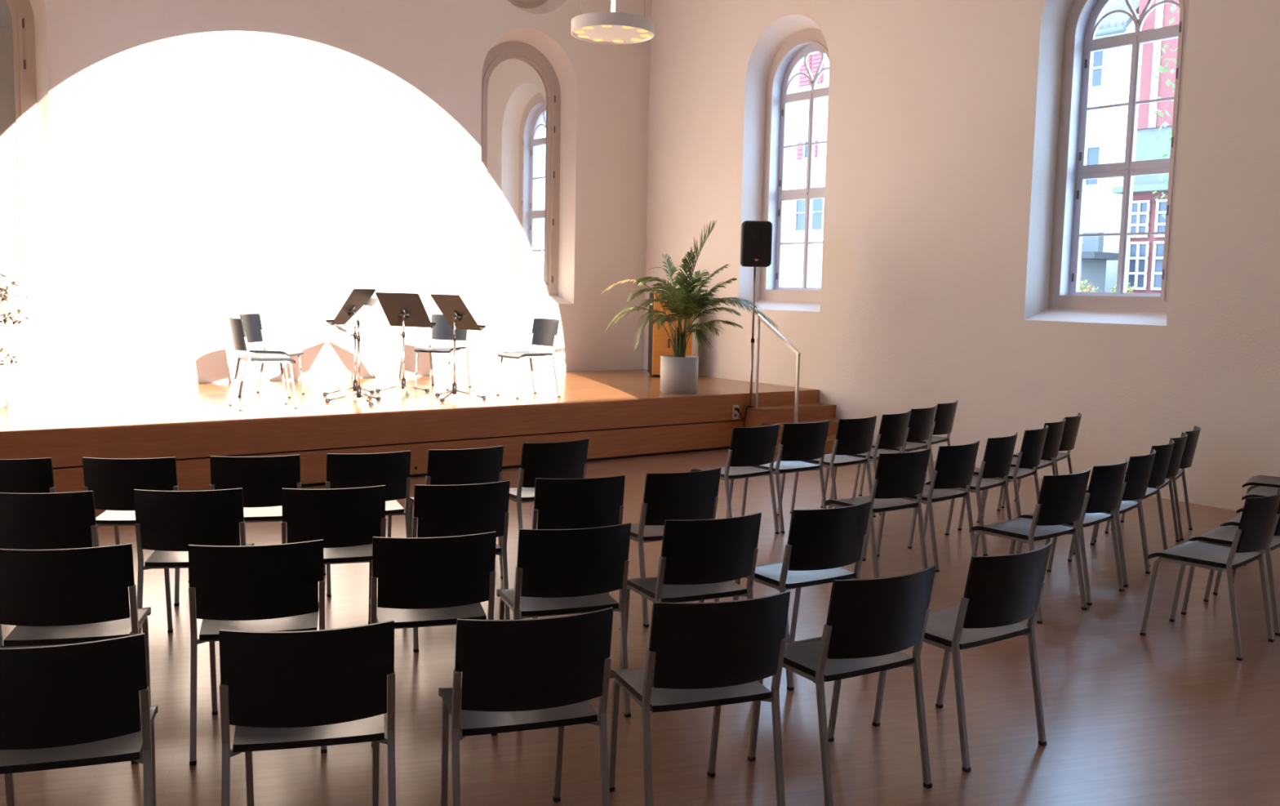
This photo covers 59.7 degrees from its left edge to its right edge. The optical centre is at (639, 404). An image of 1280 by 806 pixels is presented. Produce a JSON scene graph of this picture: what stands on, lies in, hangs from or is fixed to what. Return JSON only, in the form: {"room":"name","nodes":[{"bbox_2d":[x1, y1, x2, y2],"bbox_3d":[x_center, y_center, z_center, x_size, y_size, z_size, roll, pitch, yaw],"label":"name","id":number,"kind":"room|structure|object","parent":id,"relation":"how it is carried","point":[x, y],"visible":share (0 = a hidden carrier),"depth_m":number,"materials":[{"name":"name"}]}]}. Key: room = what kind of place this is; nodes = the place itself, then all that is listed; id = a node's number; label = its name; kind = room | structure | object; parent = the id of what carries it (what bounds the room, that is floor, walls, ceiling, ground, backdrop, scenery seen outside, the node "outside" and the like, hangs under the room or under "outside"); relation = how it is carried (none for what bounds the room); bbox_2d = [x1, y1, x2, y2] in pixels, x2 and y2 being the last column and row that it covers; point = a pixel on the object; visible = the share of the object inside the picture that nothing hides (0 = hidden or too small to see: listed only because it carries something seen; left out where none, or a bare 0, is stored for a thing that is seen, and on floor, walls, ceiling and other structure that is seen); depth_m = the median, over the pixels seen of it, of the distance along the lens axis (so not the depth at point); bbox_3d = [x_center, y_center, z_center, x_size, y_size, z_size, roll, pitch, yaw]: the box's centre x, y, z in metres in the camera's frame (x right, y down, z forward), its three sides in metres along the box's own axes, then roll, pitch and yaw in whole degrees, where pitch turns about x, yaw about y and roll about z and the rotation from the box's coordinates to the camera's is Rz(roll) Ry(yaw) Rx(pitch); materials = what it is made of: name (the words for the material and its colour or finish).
{"room":"concert hall","nodes":[
{"label":"concert hall","id":0,"kind":"room"},
{"bbox_2d":[0,0,651,389],"bbox_3d":[-4.101,-3.681,12.829,11.470,8.000,0.720,-3,7,-37],"label":"wall","id":1,"kind":"structure","parent":0,"point":[203,163],"depth_m":12.68,"materials":[{"name":"paint"}]},
{"bbox_2d":[0,0,54,297],"bbox_3d":[-6.563,-2.750,10.840,1.430,3.395,0.345,-3,7,-37],"label":"window","id":2,"kind":"structure","parent":1,"relation":"in","point":[20,233],"depth_m":11.26,"materials":[{"name":"paint"}]},
{"bbox_2d":[480,40,572,303],"bbox_3d":[-1.533,-3.026,14.615,1.430,3.395,0.345,-3,7,-37],"label":"window","id":3,"kind":"structure","parent":1,"relation":"in","point":[521,92],"depth_m":14.76,"materials":[{"name":"paint"}]},
{"bbox_2d":[507,0,547,8],"bbox_3d":[-1.527,-5.697,14.412,1.140,1.140,0.040,-3,7,-37],"label":"window","id":4,"kind":"structure","parent":1,"relation":"in","point":[520,3],"depth_m":14.51,"materials":[{"name":"paint"}]},
{"bbox_2d":[0,448,1279,805],"bbox_3d":[1.265,1.288,6.207,11.270,0.300,18.620,-3,7,-37],"label":"floor","id":5,"kind":"structure","parent":0,"point":[1168,715],"depth_m":4.65,"materials":[{"name":"brown wood"}]},
{"bbox_2d":[0,457,56,493],"bbox_3d":[-3.330,0.653,6.014,0.476,0.800,0.535,0,6,-8],"label":"chair","id":6,"kind":"object","parent":5,"relation":"on","point":[34,475],"visible":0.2,"depth_m":5.77,"materials":[{"name":"grey"}]},
{"bbox_2d":[0,490,99,549],"bbox_3d":[-2.682,0.757,5.136,0.476,0.800,0.535,0,6,-8],"label":"chair","id":7,"kind":"object","parent":5,"relation":"on","point":[55,520],"visible":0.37,"depth_m":4.88,"materials":[{"name":"grey"}]},
{"bbox_2d":[0,542,151,764],"bbox_3d":[-2.087,0.872,4.144,0.476,0.800,0.535,0,6,-14],"label":"chair","id":8,"kind":"object","parent":5,"relation":"on","point":[60,596],"visible":0.93,"depth_m":3.91,"materials":[{"name":"grey"}]},
{"bbox_2d":[0,632,157,805],"bbox_3d":[-1.606,0.987,3.124,0.476,0.800,0.535,-1,6,-18],"label":"chair","id":9,"kind":"object","parent":5,"relation":"on","point":[72,704],"visible":1,"depth_m":2.92,"materials":[{"name":"grey"}]},
{"bbox_2d":[82,457,189,605],"bbox_3d":[-2.732,0.656,6.120,0.476,0.800,0.535,0,6,-9],"label":"chair","id":10,"kind":"object","parent":5,"relation":"on","point":[113,482],"visible":0.49,"depth_m":5.87,"materials":[{"name":"grey"}]},
{"bbox_2d":[133,488,254,633],"bbox_3d":[-2.079,0.757,5.266,0.476,0.800,0.535,0,6,-11],"label":"chair","id":11,"kind":"object","parent":5,"relation":"on","point":[167,522],"visible":0.62,"depth_m":5.02,"materials":[{"name":"grey plastic"}]},
{"bbox_2d":[209,454,301,522],"bbox_3d":[-2.140,0.653,6.274,0.476,0.800,0.535,0,6,-14],"label":"chair","id":12,"kind":"object","parent":5,"relation":"on","point":[262,480],"visible":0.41,"depth_m":6.03,"materials":[{"name":"grey"}]},
{"bbox_2d":[188,538,327,765],"bbox_3d":[-1.448,0.874,4.261,0.476,0.800,0.535,0,6,-16],"label":"chair","id":13,"kind":"object","parent":5,"relation":"on","point":[264,587],"visible":0.93,"depth_m":4.03,"materials":[{"name":"grey"}]},
{"bbox_2d":[218,619,395,805],"bbox_3d":[-0.973,0.983,3.302,0.476,0.800,0.535,0,6,-15],"label":"chair","id":14,"kind":"object","parent":5,"relation":"on","point":[280,690],"visible":1,"depth_m":3.07,"materials":[{"name":"grey"}]},
{"bbox_2d":[281,484,386,623],"bbox_3d":[-1.481,0.758,5.389,0.476,0.800,0.535,-1,6,-17],"label":"chair","id":15,"kind":"object","parent":5,"relation":"on","point":[347,520],"visible":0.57,"depth_m":5.15,"materials":[{"name":"grey plastic"}]},
{"bbox_2d":[323,450,410,596],"bbox_3d":[-1.604,0.645,6.470,0.476,0.800,0.535,-1,6,-23],"label":"chair","id":16,"kind":"object","parent":5,"relation":"on","point":[390,469],"visible":0.51,"depth_m":6.23,"materials":[{"name":"grey"}]},
{"bbox_2d":[0,368,819,492],"bbox_3d":[-2.976,0.193,11.512,10.144,0.612,3.448,-3,7,-37],"label":"stage","id":17,"kind":"object","parent":5,"relation":"on","point":[621,413],"visible":0.84,"depth_m":10.44,"materials":[{"name":"brown wood"}]},
{"bbox_2d":[0,272,29,407],"bbox_3d":[-5.654,-0.601,9.553,0.659,1.248,0.671,2,6,6],"label":"potted shrub","id":18,"kind":"object","parent":17,"relation":"on","point":[5,373],"visible":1,"depth_m":9.61,"materials":[{"name":"green plant"}]},
{"bbox_2d":[0,368,11,407],"bbox_3d":[-5.631,-0.138,9.598,0.400,0.320,0.400,-3,7,-37],"label":"pot","id":19,"kind":"object","parent":18,"relation":"attached to","point":[5,373],"depth_m":9.58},
{"bbox_2d":[228,316,297,411],"bbox_3d":[-3.384,-0.368,9.969,0.535,0.800,0.476,-2,7,-30],"label":"chair","id":20,"kind":"object","parent":17,"relation":"on","point":[239,339],"visible":1,"depth_m":9.80,"materials":[{"name":"grey"}]},
{"bbox_2d":[238,313,304,398],"bbox_3d":[-3.657,-0.485,11.050,0.535,0.800,0.476,2,6,3],"label":"chair","id":21,"kind":"object","parent":17,"relation":"on","point":[254,332],"visible":0.85,"depth_m":11.11,"materials":[{"name":"grey"}]},
{"bbox_2d":[323,288,376,399],"bbox_3d":[-2.897,-0.612,11.110,0.499,1.073,0.616,0,6,-9],"label":"music stand","id":22,"kind":"object","parent":17,"relation":"on","point":[357,298],"visible":0.83,"depth_m":11.07,"materials":[{"name":"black metal"}]},
{"bbox_2d":[325,297,381,406],"bbox_3d":[-2.689,-0.500,10.468,0.513,0.990,0.580,0,6,-14],"label":"music stand","id":23,"kind":"object","parent":17,"relation":"on","point":[371,301],"visible":0.9,"depth_m":10.49,"materials":[{"name":"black metal"}]},
{"bbox_2d":[342,305,369,329],"bbox_3d":[-2.664,-0.813,10.440,0.219,0.226,0.450,-1,6,-22],"label":"sheet music","id":24,"kind":"object","parent":23,"relation":"on","point":[364,308],"visible":0.86,"depth_m":10.40,"materials":[{"name":"white paper"}]},
{"bbox_2d":[375,292,435,396],"bbox_3d":[-2.398,-0.627,11.534,0.596,1.039,0.488,6,8,39],"label":"music stand","id":25,"kind":"object","parent":17,"relation":"on","point":[400,309],"visible":1,"depth_m":11.46,"materials":[{"name":"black metal"}]},
{"bbox_2d":[413,314,471,390],"bbox_3d":[-2.175,-0.578,12.278,0.476,0.800,0.535,3,6,16],"label":"chair","id":26,"kind":"object","parent":17,"relation":"on","point":[442,330],"visible":0.88,"depth_m":12.43,"materials":[{"name":"grey"}]},
{"bbox_2d":[430,293,485,402],"bbox_3d":[-1.835,-0.565,11.058,0.532,1.037,0.604,-3,7,-37],"label":"music stand","id":27,"kind":"object","parent":17,"relation":"on","point":[452,307],"visible":1,"depth_m":11.01,"materials":[{"name":"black metal"}]},
{"bbox_2d":[496,318,560,399],"bbox_3d":[-1.146,-0.481,11.553,0.535,0.800,0.476,-3,7,-38],"label":"chair","id":28,"kind":"object","parent":17,"relation":"on","point":[544,331],"visible":1,"depth_m":11.60,"materials":[{"name":"grey"}]},
{"bbox_2d":[648,292,694,377],"bbox_3d":[0.418,-0.910,14.652,0.564,1.090,0.412,0,6,-8],"label":"cabinet","id":29,"kind":"object","parent":17,"relation":"on","point":[660,344],"visible":0.42,"depth_m":14.48,"materials":[{"name":"orange wood"}]},
{"bbox_2d":[600,218,782,393],"bbox_3d":[0.603,-1.072,12.255,2.070,1.909,1.045,0,6,-10],"label":"potted palm","id":30,"kind":"object","parent":17,"relation":"on","point":[679,371],"visible":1,"depth_m":12.20,"materials":[{"name":"plant"}]},
{"bbox_2d":[660,355,698,393],"bbox_3d":[0.435,-0.332,12.390,0.422,0.402,0.422,-3,7,-37],"label":"pot","id":31,"kind":"object","parent":30,"relation":"attached to","point":[678,373],"depth_m":12.21,"materials":[{"name":"white ceramic"}]},
{"bbox_2d":[732,404,739,418],"bbox_3d":[1.073,0.089,12.354,0.090,0.156,0.062,-3,7,-37],"label":"power socket","id":32,"kind":"object","parent":17,"relation":"attached to","point":[735,409],"visible":1,"depth_m":12.36,"materials":[{"name":"beige plastic"}]},
{"bbox_2d":[738,405,749,419],"bbox_3d":[1.151,0.096,12.394,0.172,0.157,0.026,-4,8,-44],"label":"power cable","id":33,"kind":"object","parent":32,"relation":"attached to","point":[747,406],"visible":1,"depth_m":12.42,"materials":[{"name":"black rubber"}]},
{"bbox_2d":[369,531,497,747],"bbox_3d":[-0.843,0.868,4.454,0.476,0.800,0.535,-1,6,-17],"label":"chair","id":34,"kind":"object","parent":5,"relation":"on","point":[423,581],"visible":0.88,"depth_m":4.21,"materials":[{"name":"grey"}]},
{"bbox_2d":[408,445,503,578],"bbox_3d":[-1.121,0.630,6.714,0.476,0.800,0.535,-2,7,-30],"label":"chair","id":35,"kind":"object","parent":5,"relation":"on","point":[484,464],"visible":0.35,"depth_m":6.46,"materials":[{"name":"grey"}]},
{"bbox_2d":[411,480,510,652],"bbox_3d":[-0.934,0.752,5.566,0.476,0.800,0.535,-1,6,-23],"label":"chair","id":36,"kind":"object","parent":5,"relation":"on","point":[441,510],"visible":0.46,"depth_m":5.31,"materials":[{"name":"grey plastic"}]},
{"bbox_2d":[438,606,613,805],"bbox_3d":[-0.373,0.980,3.458,0.476,0.800,0.535,-1,6,-19],"label":"chair","id":37,"kind":"object","parent":5,"relation":"on","point":[521,674],"visible":1,"depth_m":3.23,"materials":[{"name":"grey"}]},
{"bbox_2d":[495,438,588,542],"bbox_3d":[-0.638,0.604,7.076,0.476,0.800,0.535,-3,7,-34],"label":"chair","id":38,"kind":"object","parent":5,"relation":"on","point":[558,460],"visible":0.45,"depth_m":6.82,"materials":[{"name":"grey"}]},
{"bbox_2d":[496,522,631,717],"bbox_3d":[-0.334,0.859,4.652,0.476,0.800,0.535,-1,6,-21],"label":"chair","id":39,"kind":"object","parent":5,"relation":"on","point":[565,571],"visible":0.92,"depth_m":4.42,"materials":[{"name":"grey"}]},
{"bbox_2d":[520,475,625,630],"bbox_3d":[-0.370,0.739,5.812,0.476,0.800,0.535,-1,6,-19],"label":"chair","id":40,"kind":"object","parent":5,"relation":"on","point":[593,502],"visible":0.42,"depth_m":5.55,"materials":[{"name":"grey plastic"}]},
{"bbox_2d":[606,467,720,626],"bbox_3d":[0.119,0.725,6.058,0.476,0.800,0.535,-2,7,-31],"label":"chair","id":41,"kind":"object","parent":5,"relation":"on","point":[686,495],"visible":0.66,"depth_m":5.80,"materials":[{"name":"grey plastic"}]},
{"bbox_2d":[619,511,761,669],"bbox_3d":[0.212,0.846,4.895,0.476,0.800,0.535,-2,7,-26],"label":"chair","id":42,"kind":"object","parent":5,"relation":"on","point":[701,558],"visible":0.92,"depth_m":4.67,"materials":[{"name":"grey plastic"}]},
{"bbox_2d":[608,590,790,805],"bbox_3d":[0.176,0.970,3.675,0.476,0.800,0.535,-1,6,-21],"label":"chair","id":43,"kind":"object","parent":5,"relation":"on","point":[716,654],"visible":0.99,"depth_m":3.45,"materials":[{"name":"grey"}]},
{"bbox_2d":[689,423,779,533],"bbox_3d":[0.684,0.531,8.074,0.476,0.800,0.535,-4,8,-40],"label":"chair","id":44,"kind":"object","parent":5,"relation":"on","point":[749,446],"visible":0.81,"depth_m":7.87,"materials":[{"name":"grey"}]},
{"bbox_2d":[740,420,829,533],"bbox_3d":[1.095,0.508,8.387,0.476,0.800,0.535,-3,7,-36],"label":"chair","id":45,"kind":"object","parent":5,"relation":"on","point":[799,441],"visible":0.88,"depth_m":8.17,"materials":[{"name":"grey"}]},
{"bbox_2d":[745,402,839,453],"bbox_3d":[1.886,0.273,12.517,1.174,0.458,0.814,-3,7,-37],"label":"steps","id":46,"kind":"structure","parent":5,"relation":"on","point":[761,415],"depth_m":12.49,"materials":[{"name":"brown wood"}]},
{"bbox_2d":[747,266,755,407],"bbox_3d":[1.250,-0.747,12.366,0.056,1.575,0.056,-3,7,-37],"label":"speaker stand","id":47,"kind":"object","parent":46,"relation":"on","point":[754,269],"visible":0.93,"depth_m":12.36,"materials":[{"name":"black metal"}]},
{"bbox_2d":[740,220,772,266],"bbox_3d":[1.272,-1.755,12.250,0.326,0.492,0.296,1,6,1],"label":"loudspeaker","id":48,"kind":"object","parent":47,"relation":"on","point":[756,242],"visible":1,"depth_m":12.11,"materials":[{"name":"black plastic"}]},
{"bbox_2d":[754,314,800,422],"bbox_3d":[1.492,-0.298,12.168,0.032,1.345,0.676,-3,7,-37],"label":"handrail","id":49,"kind":"object","parent":46,"relation":"on","point":[760,317],"visible":0.88,"depth_m":12.12,"materials":[{"name":"silver metal"}]},
{"bbox_2d":[733,500,871,690],"bbox_3d":[0.739,0.828,5.181,0.476,0.800,0.535,-3,7,-33],"label":"chair","id":50,"kind":"object","parent":5,"relation":"on","point":[820,541],"visible":0.84,"depth_m":4.96,"materials":[{"name":"grey"}]},
{"bbox_2d":[790,415,876,517],"bbox_3d":[1.528,0.480,8.746,0.476,0.800,0.535,-4,8,-42],"label":"chair","id":51,"kind":"object","parent":5,"relation":"on","point":[853,436],"visible":0.84,"depth_m":8.54,"materials":[{"name":"grey"}]},
{"bbox_2d":[747,564,936,805],"bbox_3d":[0.721,0.948,4.003,0.476,0.800,0.535,-2,7,-31],"label":"chair","id":52,"kind":"object","parent":5,"relation":"on","point":[868,624],"visible":0.93,"depth_m":3.78,"materials":[{"name":"grey"}]},
{"bbox_2d":[829,410,910,515],"bbox_3d":[1.897,0.449,9.135,0.535,0.800,0.476,6,8,40],"label":"chair","id":53,"kind":"object","parent":5,"relation":"on","point":[892,433],"visible":0.6,"depth_m":8.91,"materials":[{"name":"grey"}]},
{"bbox_2d":[823,448,930,577],"bbox_3d":[1.478,0.661,6.968,0.476,0.800,0.535,-3,7,-37],"label":"chair","id":54,"kind":"object","parent":5,"relation":"on","point":[898,476],"visible":0.84,"depth_m":6.75,"materials":[{"name":"grey"}]},
{"bbox_2d":[858,405,936,496],"bbox_3d":[2.239,0.407,9.620,0.535,0.800,0.476,6,8,39],"label":"chair","id":55,"kind":"object","parent":5,"relation":"on","point":[920,424],"visible":0.6,"depth_m":9.41,"materials":[{"name":"grey"}]},
{"bbox_2d":[892,400,957,473],"bbox_3d":[2.571,0.363,10.116,0.535,0.800,0.476,5,7,36],"label":"chair","id":56,"kind":"object","parent":5,"relation":"on","point":[943,422],"visible":0.58,"depth_m":9.87,"materials":[{"name":"grey"}]},
{"bbox_2d":[875,440,979,572],"bbox_3d":[1.906,0.631,7.353,0.476,0.800,0.535,-4,8,-42],"label":"chair","id":57,"kind":"object","parent":5,"relation":"on","point":[955,465],"visible":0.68,"depth_m":7.13,"materials":[{"name":"grey"}]},
{"bbox_2d":[872,542,1051,772],"bbox_3d":[1.270,0.921,4.383,0.476,0.800,0.535,-3,7,-35],"label":"chair","id":58,"kind":"object","parent":5,"relation":"on","point":[1001,592],"visible":0.88,"depth_m":4.17,"materials":[{"name":"grey"}]},
{"bbox_2d":[920,432,1017,555],"bbox_3d":[2.322,0.594,7.813,0.535,0.800,0.476,6,8,41],"label":"chair","id":59,"kind":"object","parent":5,"relation":"on","point":[996,462],"visible":0.69,"depth_m":7.58,"materials":[{"name":"grey"}]},
{"bbox_2d":[957,424,1048,530],"bbox_3d":[2.720,0.552,8.302,0.535,0.800,0.476,6,7,37],"label":"chair","id":60,"kind":"object","parent":5,"relation":"on","point":[1030,453],"visible":0.65,"depth_m":8.07,"materials":[{"name":"grey"}]},
{"bbox_2d":[982,417,1065,517],"bbox_3d":[3.036,0.509,8.792,0.535,0.800,0.476,6,7,37],"label":"chair","id":61,"kind":"object","parent":5,"relation":"on","point":[1055,431],"visible":0.45,"depth_m":8.59,"materials":[{"name":"grey"}]},
{"bbox_2d":[969,468,1090,623],"bbox_3d":[2.192,0.748,6.277,0.476,0.800,0.535,-3,8,-39],"label":"chair","id":62,"kind":"object","parent":5,"relation":"on","point":[1061,499],"visible":0.98,"depth_m":6.09,"materials":[{"name":"grey plastic"}]},
{"bbox_2d":[1000,412,1081,508],"bbox_3d":[3.343,0.470,9.242,0.535,0.800,0.476,5,7,34],"label":"chair","id":63,"kind":"object","parent":5,"relation":"on","point":[1071,427],"visible":0.57,"depth_m":9.02,"materials":[{"name":"grey"}]},
{"bbox_2d":[1016,458,1128,605],"bbox_3d":[2.582,0.717,6.662,0.476,0.800,0.535,-5,8,-45],"label":"chair","id":64,"kind":"object","parent":5,"relation":"on","point":[1105,485],"visible":0.73,"depth_m":6.41,"materials":[{"name":"grey plastic"}]},
{"bbox_2d":[1046,448,1155,586],"bbox_3d":[2.945,0.682,7.081,0.535,0.800,0.476,6,8,40],"label":"chair","id":65,"kind":"object","parent":5,"relation":"on","point":[1135,485],"visible":0.63,"depth_m":6.83,"materials":[{"name":"grey"}]},
{"bbox_2d":[1072,439,1174,567],"bbox_3d":[3.310,0.637,7.600,0.535,0.800,0.476,6,7,39],"label":"chair","id":66,"kind":"object","parent":5,"relation":"on","point":[1163,452],"visible":0.52,"depth_m":7.39,"materials":[{"name":"grey"}]},
{"bbox_2d":[1094,431,1187,548],"bbox_3d":[3.608,0.601,8.020,0.535,0.800,0.476,5,7,34],"label":"chair","id":67,"kind":"object","parent":5,"relation":"on","point":[1180,442],"visible":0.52,"depth_m":7.82,"materials":[{"name":"grey"}]},
{"bbox_2d":[1111,425,1200,540],"bbox_3d":[3.913,0.564,8.441,0.535,0.800,0.476,5,7,33],"label":"chair","id":68,"kind":"object","parent":5,"relation":"on","point":[1192,439],"visible":0.48,"depth_m":8.19,"materials":[{"name":"grey"}]},
{"bbox_2d":[1139,488,1279,661],"bbox_3d":[2.951,0.820,5.733,0.476,0.800,0.535,-4,8,-43],"label":"chair","id":69,"kind":"object","parent":5,"relation":"on","point":[1253,533],"visible":1,"depth_m":5.58,"materials":[{"name":"grey plastic"}]},
{"bbox_2d":[1213,513,1241,595],"bbox_3d":[3.766,0.749,6.605,0.535,0.800,0.476,6,8,41],"label":"chair","id":70,"kind":"object","parent":5,"relation":"on","point":[1235,521],"visible":0.28,"depth_m":6.65,"materials":[{"name":"grey"}]},
{"bbox_2d":[1181,502,1279,635],"bbox_3d":[3.364,0.786,6.155,0.535,0.800,0.476,7,8,43],"label":"chair","id":71,"kind":"object","parent":5,"relation":"on","point":[1223,535],"visible":0.63,"depth_m":6.09,"materials":[{"name":"grey plastic"}]},
{"bbox_2d":[1235,506,1245,565],"bbox_3d":[4.114,0.707,7.088,0.535,0.800,0.476,6,7,38],"label":"chair","id":72,"kind":"object","parent":5,"relation":"on","point":[1241,509],"visible":0.08,"depth_m":7.07,"materials":[{"name":"grey"}]},
{"bbox_2d":[1241,486,1278,500],"bbox_3d":[4.406,0.663,7.579,0.535,0.800,0.476,6,7,36],"label":"chair","id":73,"kind":"object","parent":5,"relation":"on","point":[1259,491],"visible":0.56,"depth_m":7.68,"materials":[{"name":"grey"}]},
{"bbox_2d":[1242,475,1279,504],"bbox_3d":[4.685,0.616,8.099,0.535,0.800,0.476,5,7,35],"label":"chair","id":74,"kind":"object","parent":5,"relation":"on","point":[1257,480],"visible":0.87,"depth_m":8.12,"materials":[{"name":"grey"}]},
{"bbox_2d":[643,0,1279,510],"bbox_3d":[5.667,-3.056,8.821,0.720,8.000,18.900,-3,7,-37],"label":"wall","id":75,"kind":"structure","parent":0,"point":[944,115],"depth_m":11.37,"materials":[{"name":"paint"}]},
{"bbox_2d":[740,27,829,311],"bbox_3d":[1.925,-2.850,13.647,0.510,3.395,1.430,-3,7,-37],"label":"window","id":76,"kind":"structure","parent":75,"relation":"in","point":[797,47],"depth_m":13.98,"materials":[{"name":"paint"}]},
{"bbox_2d":[1024,0,1189,325],"bbox_3d":[4.431,-2.457,10.337,0.510,3.395,1.430,-3,7,-37],"label":"window","id":77,"kind":"structure","parent":75,"relation":"in","point":[1066,303],"depth_m":10.65,"materials":[{"name":"paint"}]},
{"bbox_3d":[1.439,-6.619,5.398,11.270,0.400,18.620,-3,7,-37],"label":"ceiling","id":78,"kind":"structure","parent":0,"visible":0},
{"bbox_2d":[570,0,654,44],"bbox_3d":[-0.246,-5.428,11.350,0.860,3.255,0.860,-3,7,-37],"label":"ring chandelier","id":79,"kind":"object","parent":78,"relation":"hanging from","point":[613,27],"visible":1,"depth_m":11.33,"materials":[{"name":"white metal"}]},
{"bbox_3d":[22.790,-0.809,36.223,59.250,0.300,85.000,-3,7,-37],"label":"ground","id":80,"kind":"structure","parent":0,"visible":0},
{"bbox_2d":[786,52,829,287],"bbox_3d":[7.438,-6.808,35.541,8.075,11.100,10.500,-3,7,-37],"label":"house","id":81,"kind":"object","parent":80,"relation":"on","point":[800,115],"visible":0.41,"depth_m":32.38,"materials":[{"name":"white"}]},
{"bbox_2d":[796,141,803,159],"bbox_3d":[4.674,-7.382,32.499,0.060,0.500,0.300,-3,7,-37],"label":"shutter","id":82,"kind":"object","parent":81,"relation":"hanging from","point":[800,148],"depth_m":32.50,"materials":[{"name":"pink"}]},
{"bbox_2d":[798,53,812,87],"bbox_3d":[4.769,-9.917,32.187,0.060,1.450,0.470,-3,7,-37],"label":"shutter","id":83,"kind":"object","parent":81,"relation":"hanging from","point":[803,82],"depth_m":32.21,"materials":[{"name":"pink"}]},
{"bbox_2d":[814,139,817,157],"bbox_3d":[4.999,-7.331,32.071,0.060,0.500,0.220,-3,7,-37],"label":"shutter","id":84,"kind":"object","parent":81,"relation":"hanging from","point":[816,140],"depth_m":32.01,"materials":[{"name":"pink"}]},
{"bbox_2d":[811,52,823,84],"bbox_3d":[5.064,-9.871,31.799,0.060,1.450,0.450,-3,7,-37],"label":"shutter","id":85,"kind":"object","parent":81,"relation":"hanging from","point":[815,57],"depth_m":31.81,"materials":[{"name":"pink"}]},
{"bbox_2d":[1079,279,1102,292],"bbox_3d":[8.527,-1.143,22.056,0.854,2.632,1.115,-3,7,-37],"label":"flowering bush","id":86,"kind":"object","parent":80,"relation":"on","point":[1086,281],"visible":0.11,"depth_m":21.72,"materials":[{"name":"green plant"}]},
{"bbox_2d":[1079,209,1118,292],"bbox_3d":[8.718,-2.240,25.369,1.170,4.140,4.050,-3,7,-37],"label":"terrace","id":87,"kind":"object","parent":80,"relation":"on","point":[1093,260],"visible":0.05,"depth_m":24.09,"materials":[{"name":"grey concrete"}]},
{"bbox_2d":[1083,0,1139,292],"bbox_3d":[11.869,-5.710,27.637,6.570,10.720,3.582,-3,7,-37],"label":"house","id":88,"kind":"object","parent":80,"relation":"on","point":[1111,72],"visible":0.21,"depth_m":24.94,"materials":[{"name":"grey tile"}]},
{"bbox_2d":[1110,281,1136,293],"bbox_3d":[9.270,-1.072,21.572,0.520,2.618,0.527,2,6,5],"label":"flowering bush","id":89,"kind":"object","parent":80,"relation":"on","point":[1129,287],"visible":0.16,"depth_m":21.44,"materials":[{"name":"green plant"}]},
{"bbox_2d":[1111,0,1179,293],"bbox_3d":[14.706,-4.944,23.804,6.700,10.100,5.980,-3,7,-37],"label":"house","id":90,"kind":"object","parent":80,"relation":"on","point":[1145,260],"visible":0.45,"depth_m":23.96,"materials":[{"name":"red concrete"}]},
{"bbox_2d":[1148,4,1179,218],"bbox_3d":[9.855,-3.599,20.907,0.918,7.805,0.798,-3,7,-37],"label":"tree","id":91,"kind":"object","parent":80,"relation":"on","point":[1173,7],"visible":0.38,"depth_m":20.77,"materials":[{"name":"green plant"}]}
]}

